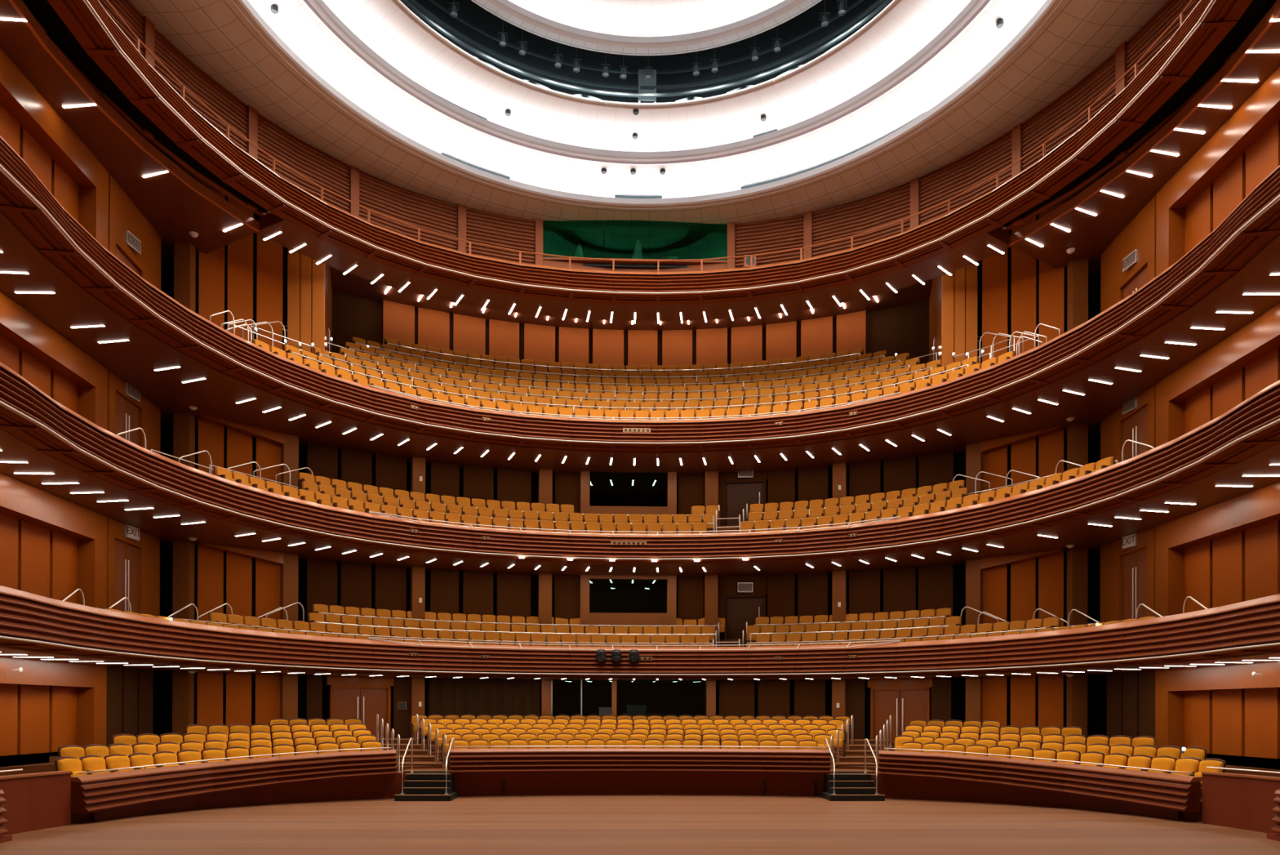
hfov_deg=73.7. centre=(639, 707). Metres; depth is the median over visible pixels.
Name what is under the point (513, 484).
wood panel
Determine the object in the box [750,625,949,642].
guard rail
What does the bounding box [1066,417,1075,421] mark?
smoke detector
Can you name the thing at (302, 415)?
tube light
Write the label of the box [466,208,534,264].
panel
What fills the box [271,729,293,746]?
seat
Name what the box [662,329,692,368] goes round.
wood panel
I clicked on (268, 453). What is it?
wood panel
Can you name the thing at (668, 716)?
seat
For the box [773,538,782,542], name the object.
socket plate
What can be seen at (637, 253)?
plastic sheet
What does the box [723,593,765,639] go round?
door
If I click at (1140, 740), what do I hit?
seat
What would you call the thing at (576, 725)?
seat
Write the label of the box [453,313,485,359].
wood panel
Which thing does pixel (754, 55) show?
spotlight
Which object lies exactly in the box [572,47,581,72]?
spotlight
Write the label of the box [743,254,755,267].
loudspeaker
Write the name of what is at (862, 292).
tube light
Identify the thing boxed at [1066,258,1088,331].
pilaster
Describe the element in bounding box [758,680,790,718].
wood panel
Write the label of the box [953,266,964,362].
wood panel
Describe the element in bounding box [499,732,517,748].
seat
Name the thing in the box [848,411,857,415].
socket plate
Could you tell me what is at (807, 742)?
seat
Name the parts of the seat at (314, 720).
backrest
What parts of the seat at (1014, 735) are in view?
backrest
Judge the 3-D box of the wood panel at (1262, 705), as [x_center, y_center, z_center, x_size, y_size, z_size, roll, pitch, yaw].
[15.393,0.773,21.119,0.070,3.100,1.141,0,0,1]
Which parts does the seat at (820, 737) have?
backrest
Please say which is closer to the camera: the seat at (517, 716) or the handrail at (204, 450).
the handrail at (204, 450)
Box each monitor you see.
[397,701,406,709]
[626,704,646,715]
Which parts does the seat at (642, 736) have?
backrest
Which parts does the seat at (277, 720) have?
backrest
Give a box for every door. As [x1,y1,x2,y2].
[113,533,143,613]
[114,238,144,279]
[114,385,143,447]
[329,684,391,738]
[723,479,766,525]
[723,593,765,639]
[870,686,930,739]
[1117,542,1148,620]
[1118,257,1149,302]
[1118,398,1149,462]
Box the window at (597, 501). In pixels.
[580,470,676,519]
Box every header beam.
[200,414,284,444]
[200,542,283,564]
[980,426,1062,453]
[980,549,1062,569]
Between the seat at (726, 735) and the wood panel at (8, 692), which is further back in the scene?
the seat at (726, 735)
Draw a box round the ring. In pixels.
[300,0,993,165]
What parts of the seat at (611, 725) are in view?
backrest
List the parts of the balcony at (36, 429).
rail, rail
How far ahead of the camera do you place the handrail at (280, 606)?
27.96 m
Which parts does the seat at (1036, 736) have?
backrest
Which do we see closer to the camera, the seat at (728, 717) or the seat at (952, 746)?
the seat at (952, 746)
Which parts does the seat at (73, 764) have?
backrest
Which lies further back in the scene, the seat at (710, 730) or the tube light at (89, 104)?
the seat at (710, 730)
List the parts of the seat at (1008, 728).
backrest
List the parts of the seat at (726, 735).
backrest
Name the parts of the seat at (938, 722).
backrest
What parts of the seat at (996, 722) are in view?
backrest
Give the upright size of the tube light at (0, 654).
0.026 m
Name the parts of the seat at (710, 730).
backrest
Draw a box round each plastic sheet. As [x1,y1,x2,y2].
[574,244,583,257]
[631,240,644,258]
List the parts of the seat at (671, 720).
backrest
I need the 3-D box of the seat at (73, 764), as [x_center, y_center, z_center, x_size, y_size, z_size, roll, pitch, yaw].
[-12.393,1.549,18.686,0.502,0.964,0.610,0,0,16]
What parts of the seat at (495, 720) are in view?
backrest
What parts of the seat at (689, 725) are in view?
backrest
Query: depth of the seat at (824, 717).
30.98 m
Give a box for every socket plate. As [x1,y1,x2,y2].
[408,528,418,533]
[408,652,417,655]
[409,404,418,409]
[480,536,490,539]
[480,654,489,657]
[481,417,490,421]
[610,541,646,544]
[622,427,650,432]
[627,656,652,660]
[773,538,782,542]
[773,656,782,659]
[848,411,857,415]
[848,533,857,537]
[848,654,857,657]
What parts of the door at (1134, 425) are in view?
handle, handle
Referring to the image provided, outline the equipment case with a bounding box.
[598,706,612,715]
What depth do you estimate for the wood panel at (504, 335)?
37.96 m
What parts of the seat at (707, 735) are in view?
backrest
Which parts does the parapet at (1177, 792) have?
rail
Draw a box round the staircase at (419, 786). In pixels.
[394,772,458,800]
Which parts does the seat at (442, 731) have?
backrest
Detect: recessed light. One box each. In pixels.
[270,4,278,14]
[505,109,511,116]
[600,168,606,173]
[630,168,635,174]
[632,108,639,115]
[632,133,637,139]
[659,168,665,174]
[760,114,766,121]
[995,17,1004,28]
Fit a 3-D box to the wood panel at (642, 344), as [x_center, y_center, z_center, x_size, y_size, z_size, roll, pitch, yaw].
[0.122,-15.141,38.867,1.340,4.110,0.070,0,0,0]
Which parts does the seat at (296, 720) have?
backrest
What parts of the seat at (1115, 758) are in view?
backrest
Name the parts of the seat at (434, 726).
leg, backrest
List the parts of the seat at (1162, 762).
backrest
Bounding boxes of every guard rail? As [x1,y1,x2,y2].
[105,0,1193,271]
[150,448,213,470]
[169,617,306,631]
[208,464,297,488]
[231,324,302,350]
[250,325,331,352]
[282,328,354,351]
[292,351,968,413]
[313,492,715,533]
[320,353,932,404]
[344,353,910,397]
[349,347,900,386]
[350,490,703,515]
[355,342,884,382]
[386,342,860,372]
[715,517,740,532]
[715,641,740,646]
[746,626,1045,643]
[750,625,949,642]
[756,616,944,625]
[913,339,982,359]
[951,337,1014,358]
[968,473,1054,495]
[978,335,1039,359]
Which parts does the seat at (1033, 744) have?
backrest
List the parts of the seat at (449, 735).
leg, backrest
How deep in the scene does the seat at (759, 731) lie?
27.51 m
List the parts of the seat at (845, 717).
backrest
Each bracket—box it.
[764,780,765,795]
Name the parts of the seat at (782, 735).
backrest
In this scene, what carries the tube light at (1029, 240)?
on the balcony at (175, 204)
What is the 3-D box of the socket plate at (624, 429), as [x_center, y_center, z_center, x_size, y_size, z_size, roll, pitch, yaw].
[-0.118,-10.071,31.047,1.000,0.160,0.165,0,0,-1]
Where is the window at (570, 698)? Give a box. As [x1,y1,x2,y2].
[541,679,715,723]
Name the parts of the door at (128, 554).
handle, handle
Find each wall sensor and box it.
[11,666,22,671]
[1252,671,1262,676]
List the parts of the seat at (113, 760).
backrest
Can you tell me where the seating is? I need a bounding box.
[102,337,1157,646]
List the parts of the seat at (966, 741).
backrest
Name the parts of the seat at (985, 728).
backrest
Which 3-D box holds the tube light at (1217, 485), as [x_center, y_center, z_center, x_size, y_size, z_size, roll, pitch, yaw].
[14.164,-5.289,20.339,0.880,0.026,0.060,0,0,-3]
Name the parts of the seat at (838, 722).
backrest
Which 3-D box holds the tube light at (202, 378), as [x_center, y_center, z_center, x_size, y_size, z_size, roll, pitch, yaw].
[-12.944,-9.496,24.753,0.880,0.026,0.060,0,0,21]
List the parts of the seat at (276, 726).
backrest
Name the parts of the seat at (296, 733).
backrest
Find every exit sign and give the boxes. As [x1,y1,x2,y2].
[124,524,140,540]
[125,230,141,253]
[125,382,141,401]
[737,470,753,477]
[737,582,752,591]
[1121,533,1137,548]
[1122,248,1137,271]
[1122,395,1137,414]
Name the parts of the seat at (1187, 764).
backrest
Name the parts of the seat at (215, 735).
backrest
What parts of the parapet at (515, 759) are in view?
rail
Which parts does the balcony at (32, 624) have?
rail, rail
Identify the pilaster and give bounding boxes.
[137,16,154,140]
[172,670,194,736]
[173,242,195,312]
[173,412,195,467]
[173,540,194,619]
[243,105,257,212]
[280,432,298,488]
[280,552,298,621]
[280,674,297,724]
[348,165,359,217]
[410,565,425,627]
[410,677,424,738]
[411,456,425,499]
[456,204,466,252]
[533,218,542,265]
[537,573,551,623]
[538,468,552,508]
[612,680,616,715]
[704,471,718,511]
[704,574,718,639]
[727,222,735,268]
[804,211,813,258]
[831,569,846,621]
[831,679,845,738]
[832,462,847,504]
[910,177,920,228]
[965,441,982,494]
[965,558,982,625]
[965,676,982,726]
[1011,123,1025,226]
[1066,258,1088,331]
[1066,424,1088,470]
[1066,548,1088,625]
[1066,674,1087,738]
[1115,41,1132,161]
[1224,51,1235,64]
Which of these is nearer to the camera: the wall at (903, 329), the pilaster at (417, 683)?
the pilaster at (417, 683)
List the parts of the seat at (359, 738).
backrest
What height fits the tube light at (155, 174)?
0.026 m
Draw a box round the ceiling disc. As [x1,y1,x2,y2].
[471,0,822,55]
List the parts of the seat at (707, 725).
backrest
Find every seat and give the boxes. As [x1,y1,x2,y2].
[54,755,90,776]
[57,744,84,758]
[79,754,118,773]
[83,743,109,757]
[103,753,141,771]
[107,742,133,756]
[111,733,137,746]
[128,752,164,768]
[131,742,156,755]
[135,733,159,746]
[151,751,179,766]
[155,741,180,753]
[159,732,182,745]
[176,749,202,764]
[179,740,203,752]
[182,732,205,744]
[186,724,207,737]
[200,747,226,762]
[203,739,226,752]
[205,731,227,746]
[207,723,228,735]
[225,746,248,759]
[226,738,248,754]
[227,731,249,746]
[228,723,249,737]
[248,744,271,758]
[249,723,271,735]
[249,730,271,742]
[249,737,271,749]
[269,717,290,729]
[270,723,292,737]
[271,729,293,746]
[271,736,294,751]
[271,743,294,756]
[288,717,306,731]
[290,723,312,737]
[292,729,315,742]
[293,735,317,749]
[294,742,316,755]
[307,717,325,730]
[310,723,328,733]
[312,728,332,743]
[315,734,339,753]
[317,741,338,753]
[325,717,343,726]
[328,722,347,733]
[332,728,351,737]
[335,734,355,751]
[339,740,359,751]
[343,717,361,726]
[347,722,365,732]
[351,728,370,737]
[355,733,376,751]
[360,739,381,751]
[410,714,426,737]
[418,717,435,743]
[426,722,444,749]
[427,714,443,722]
[434,727,453,755]
[436,717,453,727]
[441,732,461,762]
[444,714,459,722]
[445,722,462,733]
[448,738,468,769]
[453,717,470,725]
[453,727,471,735]
[460,714,475,722]
[461,732,479,742]
[462,722,479,730]
[468,738,488,748]
[471,717,486,727]
[471,727,489,738]
[476,714,491,722]
[480,722,497,732]
[480,732,498,748]
[487,717,503,727]
[488,737,507,748]
[490,727,507,737]
[492,714,507,719]
[497,722,514,732]
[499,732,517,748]
[503,717,519,727]
[507,714,523,719]
[508,727,525,737]
[508,737,527,748]
[515,722,531,732]
[518,732,536,747]
[520,717,536,727]
[524,714,538,719]
[526,727,543,737]
[528,737,546,747]
[532,722,548,732]
[536,717,552,727]
[537,732,555,747]
[539,714,554,719]
[544,727,561,737]
[547,737,566,747]
[549,722,565,730]
[552,717,568,728]
[555,714,569,723]
[555,732,573,747]
[561,727,578,738]
[566,722,582,733]
[567,737,586,747]
[568,717,584,724]
[570,714,585,723]
[573,732,591,741]
[579,727,596,738]
[582,722,599,729]
[585,717,600,728]
[586,714,600,719]
[586,737,604,747]
[592,732,609,747]
[596,727,613,738]
[600,722,616,733]
[601,714,616,719]
[601,717,617,727]
[605,737,624,747]
[610,732,628,741]
[614,727,631,738]
[616,717,633,728]
[617,714,631,719]
[617,722,632,730]
[624,737,643,747]
[629,732,646,747]
[631,714,647,726]
[631,727,648,738]
[632,717,648,728]
[633,722,649,733]
[644,737,662,747]
[647,714,662,720]
[647,732,665,742]
[648,717,664,728]
[649,727,666,735]
[650,722,666,728]
[662,714,677,723]
[662,737,681,747]
[665,717,680,732]
[665,732,683,747]
[666,722,683,733]
[666,727,684,739]
[678,714,693,723]
[681,717,697,729]
[682,738,700,747]
[684,722,699,734]
[684,727,701,733]
[684,732,702,747]
[693,714,708,719]
[697,717,712,728]
[700,722,716,737]
[701,738,719,748]
[702,727,719,735]
[702,733,720,748]
[709,714,724,723]
[713,718,728,728]
[717,722,733,734]
[720,727,736,742]
[720,733,738,743]
[720,738,739,748]
[724,715,739,723]
[729,718,745,725]
[733,723,750,733]
[737,728,754,735]
[738,733,756,748]
[739,715,755,723]
[740,738,758,748]
[746,718,761,728]
[751,723,767,733]
[755,715,770,723]
[755,728,772,739]
[757,733,775,748]
[759,738,777,748]
[762,718,777,728]
[768,723,784,733]
[771,715,786,723]
[773,728,790,739]
[776,733,794,748]
[778,718,794,728]
[778,738,797,748]
[785,723,801,733]
[786,715,802,723]
[791,728,808,739]
[795,718,810,728]
[795,733,813,748]
[798,738,817,749]
[802,715,817,723]
[802,723,818,733]
[808,728,826,739]
[811,718,827,728]
[813,733,831,753]
[818,715,834,720]
[819,723,836,751]
[826,728,845,756]
[827,718,844,731]
[834,715,851,738]
[891,734,914,751]
[902,729,920,741]
[902,741,922,751]
[906,724,923,733]
[910,719,927,730]
[915,735,934,751]
[920,729,939,739]
[923,742,943,752]
[924,724,942,736]
[927,719,945,731]
[934,736,955,750]
[940,730,959,742]
[942,724,960,733]
[944,742,965,754]
[945,719,963,732]
[955,737,975,754]
[959,724,980,737]
[960,730,979,743]
[963,719,982,728]
[966,743,987,755]
[976,737,997,755]
[979,724,999,738]
[980,731,999,742]
[982,719,1000,730]
[988,745,1010,757]
[997,738,1018,755]
[1000,724,1019,739]
[1000,732,1021,746]
[1010,746,1033,759]
[1019,739,1041,755]
[1020,725,1039,740]
[1022,733,1042,744]
[1033,747,1057,761]
[1040,725,1061,742]
[1041,740,1064,753]
[1043,733,1064,744]
[1057,749,1080,764]
[1061,725,1082,738]
[1063,733,1086,749]
[1064,742,1087,755]
[1079,751,1105,765]
[1086,734,1109,746]
[1087,742,1111,755]
[1100,752,1128,768]
[1109,734,1132,746]
[1110,743,1134,756]
[1117,754,1152,770]
[1132,735,1155,747]
[1133,744,1158,758]
[1142,755,1177,773]
[1156,745,1181,759]
[1163,756,1201,775]
[1180,746,1207,786]
[1186,757,1226,784]
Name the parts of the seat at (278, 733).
backrest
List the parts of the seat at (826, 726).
backrest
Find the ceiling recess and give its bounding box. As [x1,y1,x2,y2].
[400,0,893,102]
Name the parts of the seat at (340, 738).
backrest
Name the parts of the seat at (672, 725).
backrest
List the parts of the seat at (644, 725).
backrest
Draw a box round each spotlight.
[448,0,458,17]
[497,19,507,46]
[517,29,527,55]
[553,42,562,67]
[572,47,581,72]
[600,53,610,77]
[618,54,627,79]
[644,55,653,79]
[691,51,700,75]
[710,48,719,72]
[750,35,759,61]
[772,26,782,52]
[820,0,829,26]
[836,0,846,15]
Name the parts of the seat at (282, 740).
backrest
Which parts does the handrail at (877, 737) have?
rail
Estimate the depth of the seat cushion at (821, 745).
25.83 m
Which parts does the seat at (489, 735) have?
backrest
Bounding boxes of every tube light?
[0,17,26,22]
[0,271,28,274]
[0,461,27,462]
[0,653,26,654]
[13,472,54,474]
[13,656,50,657]
[14,291,54,293]
[41,658,78,659]
[42,482,77,484]
[62,103,96,108]
[71,324,104,328]
[71,491,102,493]
[97,339,128,342]
[97,499,127,502]
[125,507,153,510]
[142,170,168,177]
[153,515,179,517]
[154,366,180,370]
[182,377,204,382]
[222,223,242,231]
[235,398,256,403]
[262,406,280,412]
[263,231,281,240]
[288,243,306,253]
[288,414,306,420]
[315,254,331,264]
[342,265,357,274]
[370,274,383,284]
[398,282,409,292]
[426,289,436,299]
[454,295,463,305]
[481,299,488,310]
[832,296,841,306]
[859,289,870,299]
[885,283,897,293]
[911,275,924,284]
[937,266,951,275]
[963,255,978,265]
[987,244,1004,253]
[987,415,1003,422]
[1012,408,1031,413]
[1026,238,1043,247]
[1038,399,1057,404]
[1051,223,1070,231]
[1062,390,1084,395]
[1075,208,1097,216]
[1088,378,1111,384]
[1100,190,1124,197]
[1115,367,1141,372]
[1115,516,1139,519]
[1126,170,1152,177]
[1140,355,1168,359]
[1141,509,1167,512]
[1150,149,1178,156]
[1164,341,1195,345]
[1166,502,1195,504]
[1174,128,1204,133]
[1190,663,1221,664]
[1191,326,1224,329]
[1198,104,1232,109]
[1215,484,1253,486]
[1216,311,1252,313]
[1221,79,1258,83]
[1242,659,1279,660]
[1243,293,1279,294]
[1243,475,1279,475]
[1245,49,1279,53]
[1269,18,1279,22]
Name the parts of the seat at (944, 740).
backrest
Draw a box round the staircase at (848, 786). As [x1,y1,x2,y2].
[819,772,884,800]
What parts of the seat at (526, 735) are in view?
backrest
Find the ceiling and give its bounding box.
[128,0,1168,259]
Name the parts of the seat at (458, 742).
leg, backrest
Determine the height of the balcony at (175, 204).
1.105 m
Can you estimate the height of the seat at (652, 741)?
0.964 m
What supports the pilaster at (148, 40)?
on the balcony at (175, 204)
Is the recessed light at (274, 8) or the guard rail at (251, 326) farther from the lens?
the guard rail at (251, 326)
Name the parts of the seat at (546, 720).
backrest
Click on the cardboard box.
(663, 257)
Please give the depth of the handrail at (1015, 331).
27.96 m
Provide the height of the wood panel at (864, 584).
3.960 m
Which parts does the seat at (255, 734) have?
backrest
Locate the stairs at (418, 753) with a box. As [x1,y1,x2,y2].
[377,737,449,773]
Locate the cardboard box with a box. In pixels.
[662,256,677,259]
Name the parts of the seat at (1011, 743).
backrest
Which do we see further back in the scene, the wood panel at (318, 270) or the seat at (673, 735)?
the wood panel at (318, 270)
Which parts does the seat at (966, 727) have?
backrest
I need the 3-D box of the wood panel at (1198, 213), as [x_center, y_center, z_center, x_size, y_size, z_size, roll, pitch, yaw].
[15.476,-12.397,23.666,0.070,4.130,1.141,0,0,1]
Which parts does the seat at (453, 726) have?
backrest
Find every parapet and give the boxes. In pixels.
[0,768,71,834]
[0,789,12,843]
[71,746,397,813]
[449,745,830,773]
[878,747,1201,812]
[1200,765,1279,832]
[1266,789,1279,840]
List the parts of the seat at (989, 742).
backrest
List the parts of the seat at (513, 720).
backrest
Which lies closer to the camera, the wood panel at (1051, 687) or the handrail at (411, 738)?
the handrail at (411, 738)
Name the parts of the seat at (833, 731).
backrest, leg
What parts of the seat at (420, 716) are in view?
leg, backrest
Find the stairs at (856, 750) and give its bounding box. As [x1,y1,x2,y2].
[830,738,892,773]
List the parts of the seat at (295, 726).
backrest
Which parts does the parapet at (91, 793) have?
rail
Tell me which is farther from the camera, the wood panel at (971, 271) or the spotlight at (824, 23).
the wood panel at (971, 271)
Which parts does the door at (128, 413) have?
handle, handle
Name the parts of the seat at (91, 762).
backrest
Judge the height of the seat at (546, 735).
0.964 m
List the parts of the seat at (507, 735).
backrest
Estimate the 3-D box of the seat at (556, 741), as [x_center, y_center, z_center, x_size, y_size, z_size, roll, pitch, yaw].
[-2.425,1.389,25.013,0.610,0.964,0.502,0,0,-7]
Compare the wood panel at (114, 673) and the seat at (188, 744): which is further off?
the wood panel at (114, 673)
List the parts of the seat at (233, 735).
backrest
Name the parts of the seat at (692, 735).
backrest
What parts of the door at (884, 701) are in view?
handle, handle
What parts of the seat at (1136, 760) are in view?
backrest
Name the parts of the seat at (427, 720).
leg, backrest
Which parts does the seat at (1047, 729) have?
backrest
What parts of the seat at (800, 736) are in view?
backrest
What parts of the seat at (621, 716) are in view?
backrest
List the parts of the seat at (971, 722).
backrest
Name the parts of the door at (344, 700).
handle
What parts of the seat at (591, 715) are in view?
backrest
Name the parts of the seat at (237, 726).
backrest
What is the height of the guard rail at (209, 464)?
1.266 m
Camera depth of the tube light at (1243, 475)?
19.41 m
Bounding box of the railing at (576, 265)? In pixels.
[542,259,727,271]
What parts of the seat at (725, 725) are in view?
backrest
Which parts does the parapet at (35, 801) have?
rail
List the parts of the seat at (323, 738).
backrest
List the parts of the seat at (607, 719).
backrest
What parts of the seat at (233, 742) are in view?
backrest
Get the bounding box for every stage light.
[595,648,606,662]
[611,648,622,662]
[628,648,639,662]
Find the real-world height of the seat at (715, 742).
0.964 m
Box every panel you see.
[0,102,20,155]
[0,335,18,373]
[0,512,17,589]
[0,684,17,755]
[17,519,49,597]
[17,684,49,754]
[18,349,50,396]
[20,126,51,192]
[48,685,76,751]
[49,0,142,132]
[49,529,77,603]
[50,369,78,413]
[51,159,79,222]
[106,666,122,746]
[121,666,137,736]
[137,668,153,734]
[148,27,247,206]
[196,544,223,622]
[196,671,222,727]
[197,418,223,474]
[198,189,225,328]
[225,672,251,732]
[226,196,253,342]
[226,426,252,476]
[226,551,252,615]
[253,113,349,216]
[254,673,279,724]
[255,436,280,484]
[255,558,279,619]
[256,232,283,349]
[287,248,300,349]
[300,253,312,352]
[306,442,337,479]
[306,557,337,622]
[306,675,322,724]
[311,258,324,354]
[340,560,371,613]
[341,448,372,484]
[359,170,457,249]
[375,453,406,495]
[375,564,406,626]
[382,299,414,347]
[393,676,411,737]
[417,306,449,352]
[430,568,458,628]
[431,460,459,502]
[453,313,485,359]
[462,570,493,621]
[463,463,493,506]
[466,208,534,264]
[488,319,519,361]
[497,466,531,508]
[497,572,530,622]
[524,323,555,365]
[554,574,580,623]
[555,471,580,512]
[559,326,588,367]
[592,328,623,368]
[627,329,657,368]
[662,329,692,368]
[677,575,703,623]
[678,472,703,519]
[696,327,727,367]
[719,680,754,718]
[731,324,762,365]
[735,214,804,268]
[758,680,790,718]
[765,320,796,363]
[767,573,795,631]
[768,467,795,508]
[794,679,825,718]
[797,571,827,631]
[798,465,828,506]
[800,315,832,359]
[813,182,910,257]
[836,310,866,354]
[845,679,865,738]
[848,460,880,499]
[848,568,879,629]
[883,455,915,493]
[883,565,915,618]
[918,449,953,487]
[918,563,953,617]
[920,129,1015,231]
[931,677,951,721]
[941,271,953,366]
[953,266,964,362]
[964,262,977,359]
[982,248,1008,361]
[982,445,1007,492]
[982,564,1007,623]
[982,675,1007,729]
[1010,436,1035,485]
[1010,557,1035,622]
[1010,675,1035,733]
[1011,215,1036,355]
[1022,52,1120,222]
[1038,429,1064,477]
[1038,551,1063,626]
[1038,675,1063,733]
[1039,203,1064,345]
[1106,672,1123,738]
[1123,671,1138,738]
[1126,0,1224,154]
[1138,670,1155,737]
[1184,386,1212,434]
[1184,540,1212,613]
[1184,689,1212,753]
[1185,183,1213,253]
[1212,530,1244,607]
[1212,688,1244,755]
[1213,153,1244,230]
[1213,367,1244,419]
[1244,346,1279,399]
[1244,520,1279,600]
[1244,687,1279,758]
[1245,120,1279,196]
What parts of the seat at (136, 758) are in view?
backrest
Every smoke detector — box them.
[187,537,197,540]
[187,670,196,673]
[188,405,197,410]
[189,231,198,237]
[1066,247,1075,253]
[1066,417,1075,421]
[1066,544,1074,547]
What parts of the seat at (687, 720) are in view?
backrest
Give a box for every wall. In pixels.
[0,47,108,747]
[0,737,1279,822]
[17,128,287,754]
[89,771,1182,820]
[106,174,160,615]
[164,154,1102,332]
[256,213,1012,235]
[297,558,965,625]
[297,675,965,738]
[298,444,965,506]
[311,320,719,715]
[324,263,332,351]
[326,675,393,685]
[331,289,928,500]
[427,677,540,718]
[718,470,767,639]
[867,677,932,687]
[928,275,942,361]
[977,152,1245,755]
[1100,195,1155,622]
[1155,66,1279,748]
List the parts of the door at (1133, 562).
handle, handle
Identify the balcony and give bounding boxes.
[0,0,1279,320]
[0,135,1279,502]
[0,361,1279,591]
[0,585,1279,681]
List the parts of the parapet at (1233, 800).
rail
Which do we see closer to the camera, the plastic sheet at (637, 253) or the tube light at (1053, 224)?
the tube light at (1053, 224)
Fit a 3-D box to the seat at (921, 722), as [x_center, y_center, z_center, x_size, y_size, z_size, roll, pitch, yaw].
[9.290,0.869,28.566,0.610,0.964,0.502,0,0,29]
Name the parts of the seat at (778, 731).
backrest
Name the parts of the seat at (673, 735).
backrest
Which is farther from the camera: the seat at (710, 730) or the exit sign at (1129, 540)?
the seat at (710, 730)
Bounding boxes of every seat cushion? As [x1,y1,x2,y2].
[71,770,87,776]
[90,768,110,773]
[114,768,133,771]
[412,723,419,731]
[421,727,427,735]
[429,732,435,741]
[436,737,442,746]
[444,743,448,753]
[817,744,831,753]
[833,738,843,747]
[894,746,902,751]
[1124,767,1140,769]
[1147,768,1166,773]
[1170,770,1189,775]
[1194,772,1201,784]
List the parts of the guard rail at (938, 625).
rail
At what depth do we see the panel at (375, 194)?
30.38 m
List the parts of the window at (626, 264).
frame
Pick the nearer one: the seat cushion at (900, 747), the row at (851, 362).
the seat cushion at (900, 747)
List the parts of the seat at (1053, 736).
backrest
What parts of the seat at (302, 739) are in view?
backrest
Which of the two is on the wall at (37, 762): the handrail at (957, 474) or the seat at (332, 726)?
the seat at (332, 726)
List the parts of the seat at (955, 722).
backrest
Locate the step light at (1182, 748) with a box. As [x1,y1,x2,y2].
[1180,746,1185,752]
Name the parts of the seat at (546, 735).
backrest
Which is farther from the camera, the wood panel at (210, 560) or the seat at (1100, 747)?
the wood panel at (210, 560)
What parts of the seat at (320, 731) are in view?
backrest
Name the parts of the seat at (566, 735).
backrest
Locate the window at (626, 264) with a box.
[542,229,727,268]
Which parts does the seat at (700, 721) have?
backrest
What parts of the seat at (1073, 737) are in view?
backrest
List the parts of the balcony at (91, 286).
rail, rail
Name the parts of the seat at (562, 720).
backrest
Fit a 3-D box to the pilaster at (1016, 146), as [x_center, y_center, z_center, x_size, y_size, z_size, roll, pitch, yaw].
[12.033,-17.020,27.114,0.270,3.290,0.306,0,0,-33]
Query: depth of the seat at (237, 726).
25.09 m
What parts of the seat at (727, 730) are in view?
backrest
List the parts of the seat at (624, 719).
backrest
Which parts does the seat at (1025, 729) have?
backrest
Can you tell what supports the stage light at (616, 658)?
attached to the balcony at (32, 624)
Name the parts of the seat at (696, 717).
backrest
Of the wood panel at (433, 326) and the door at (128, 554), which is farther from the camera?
the wood panel at (433, 326)
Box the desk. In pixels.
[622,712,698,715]
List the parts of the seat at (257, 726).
backrest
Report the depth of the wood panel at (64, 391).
22.66 m
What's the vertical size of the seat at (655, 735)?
0.964 m
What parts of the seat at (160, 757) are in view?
backrest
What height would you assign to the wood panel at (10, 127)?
4.130 m
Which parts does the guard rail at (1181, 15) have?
post, post, post, post, post, post, post, post, post, post, post, post, post, post, post, post, post, post, post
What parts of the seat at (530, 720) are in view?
backrest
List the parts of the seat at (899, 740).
backrest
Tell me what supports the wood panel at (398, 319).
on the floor
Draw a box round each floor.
[0,794,1279,854]
[453,637,817,646]
[708,523,817,533]
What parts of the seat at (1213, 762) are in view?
backrest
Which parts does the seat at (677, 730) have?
backrest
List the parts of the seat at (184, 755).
backrest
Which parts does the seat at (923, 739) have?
backrest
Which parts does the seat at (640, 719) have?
backrest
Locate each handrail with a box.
[62,588,84,604]
[108,596,131,611]
[116,426,146,448]
[167,603,198,619]
[178,449,212,474]
[198,603,232,617]
[209,310,235,334]
[221,318,248,341]
[226,323,252,342]
[226,461,261,479]
[227,319,257,339]
[242,321,273,346]
[253,320,285,343]
[253,463,290,486]
[257,606,288,619]
[266,601,304,621]
[275,466,313,480]
[376,713,378,740]
[381,718,383,750]
[386,723,388,749]
[391,728,394,749]
[396,733,399,772]
[400,737,413,794]
[415,713,418,743]
[421,718,424,749]
[427,723,431,755]
[435,728,438,762]
[442,733,446,769]
[444,737,454,794]
[712,515,715,533]
[718,622,719,646]
[823,737,835,794]
[830,734,833,769]
[835,728,839,763]
[841,724,844,756]
[846,719,848,750]
[850,715,853,744]
[863,737,878,794]
[875,734,878,772]
[879,728,881,750]
[883,724,884,750]
[886,719,888,750]
[889,715,891,746]
[933,337,934,360]
[952,474,990,490]
[960,606,999,622]
[974,471,1013,493]
[977,611,1006,624]
[979,332,1012,363]
[992,333,1023,357]
[1005,469,1041,486]
[1008,331,1039,351]
[1016,335,1043,355]
[1018,331,1046,354]
[1032,608,1067,622]
[1034,323,1060,347]
[1055,459,1083,473]
[1067,608,1098,625]
[1121,439,1154,461]
[1135,603,1162,617]
[1182,595,1207,613]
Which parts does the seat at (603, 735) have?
backrest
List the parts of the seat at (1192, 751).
backrest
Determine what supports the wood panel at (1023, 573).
on the balcony at (32, 624)
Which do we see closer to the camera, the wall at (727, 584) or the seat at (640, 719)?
the seat at (640, 719)
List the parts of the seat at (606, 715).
backrest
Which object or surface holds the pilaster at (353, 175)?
on the balcony at (175, 204)

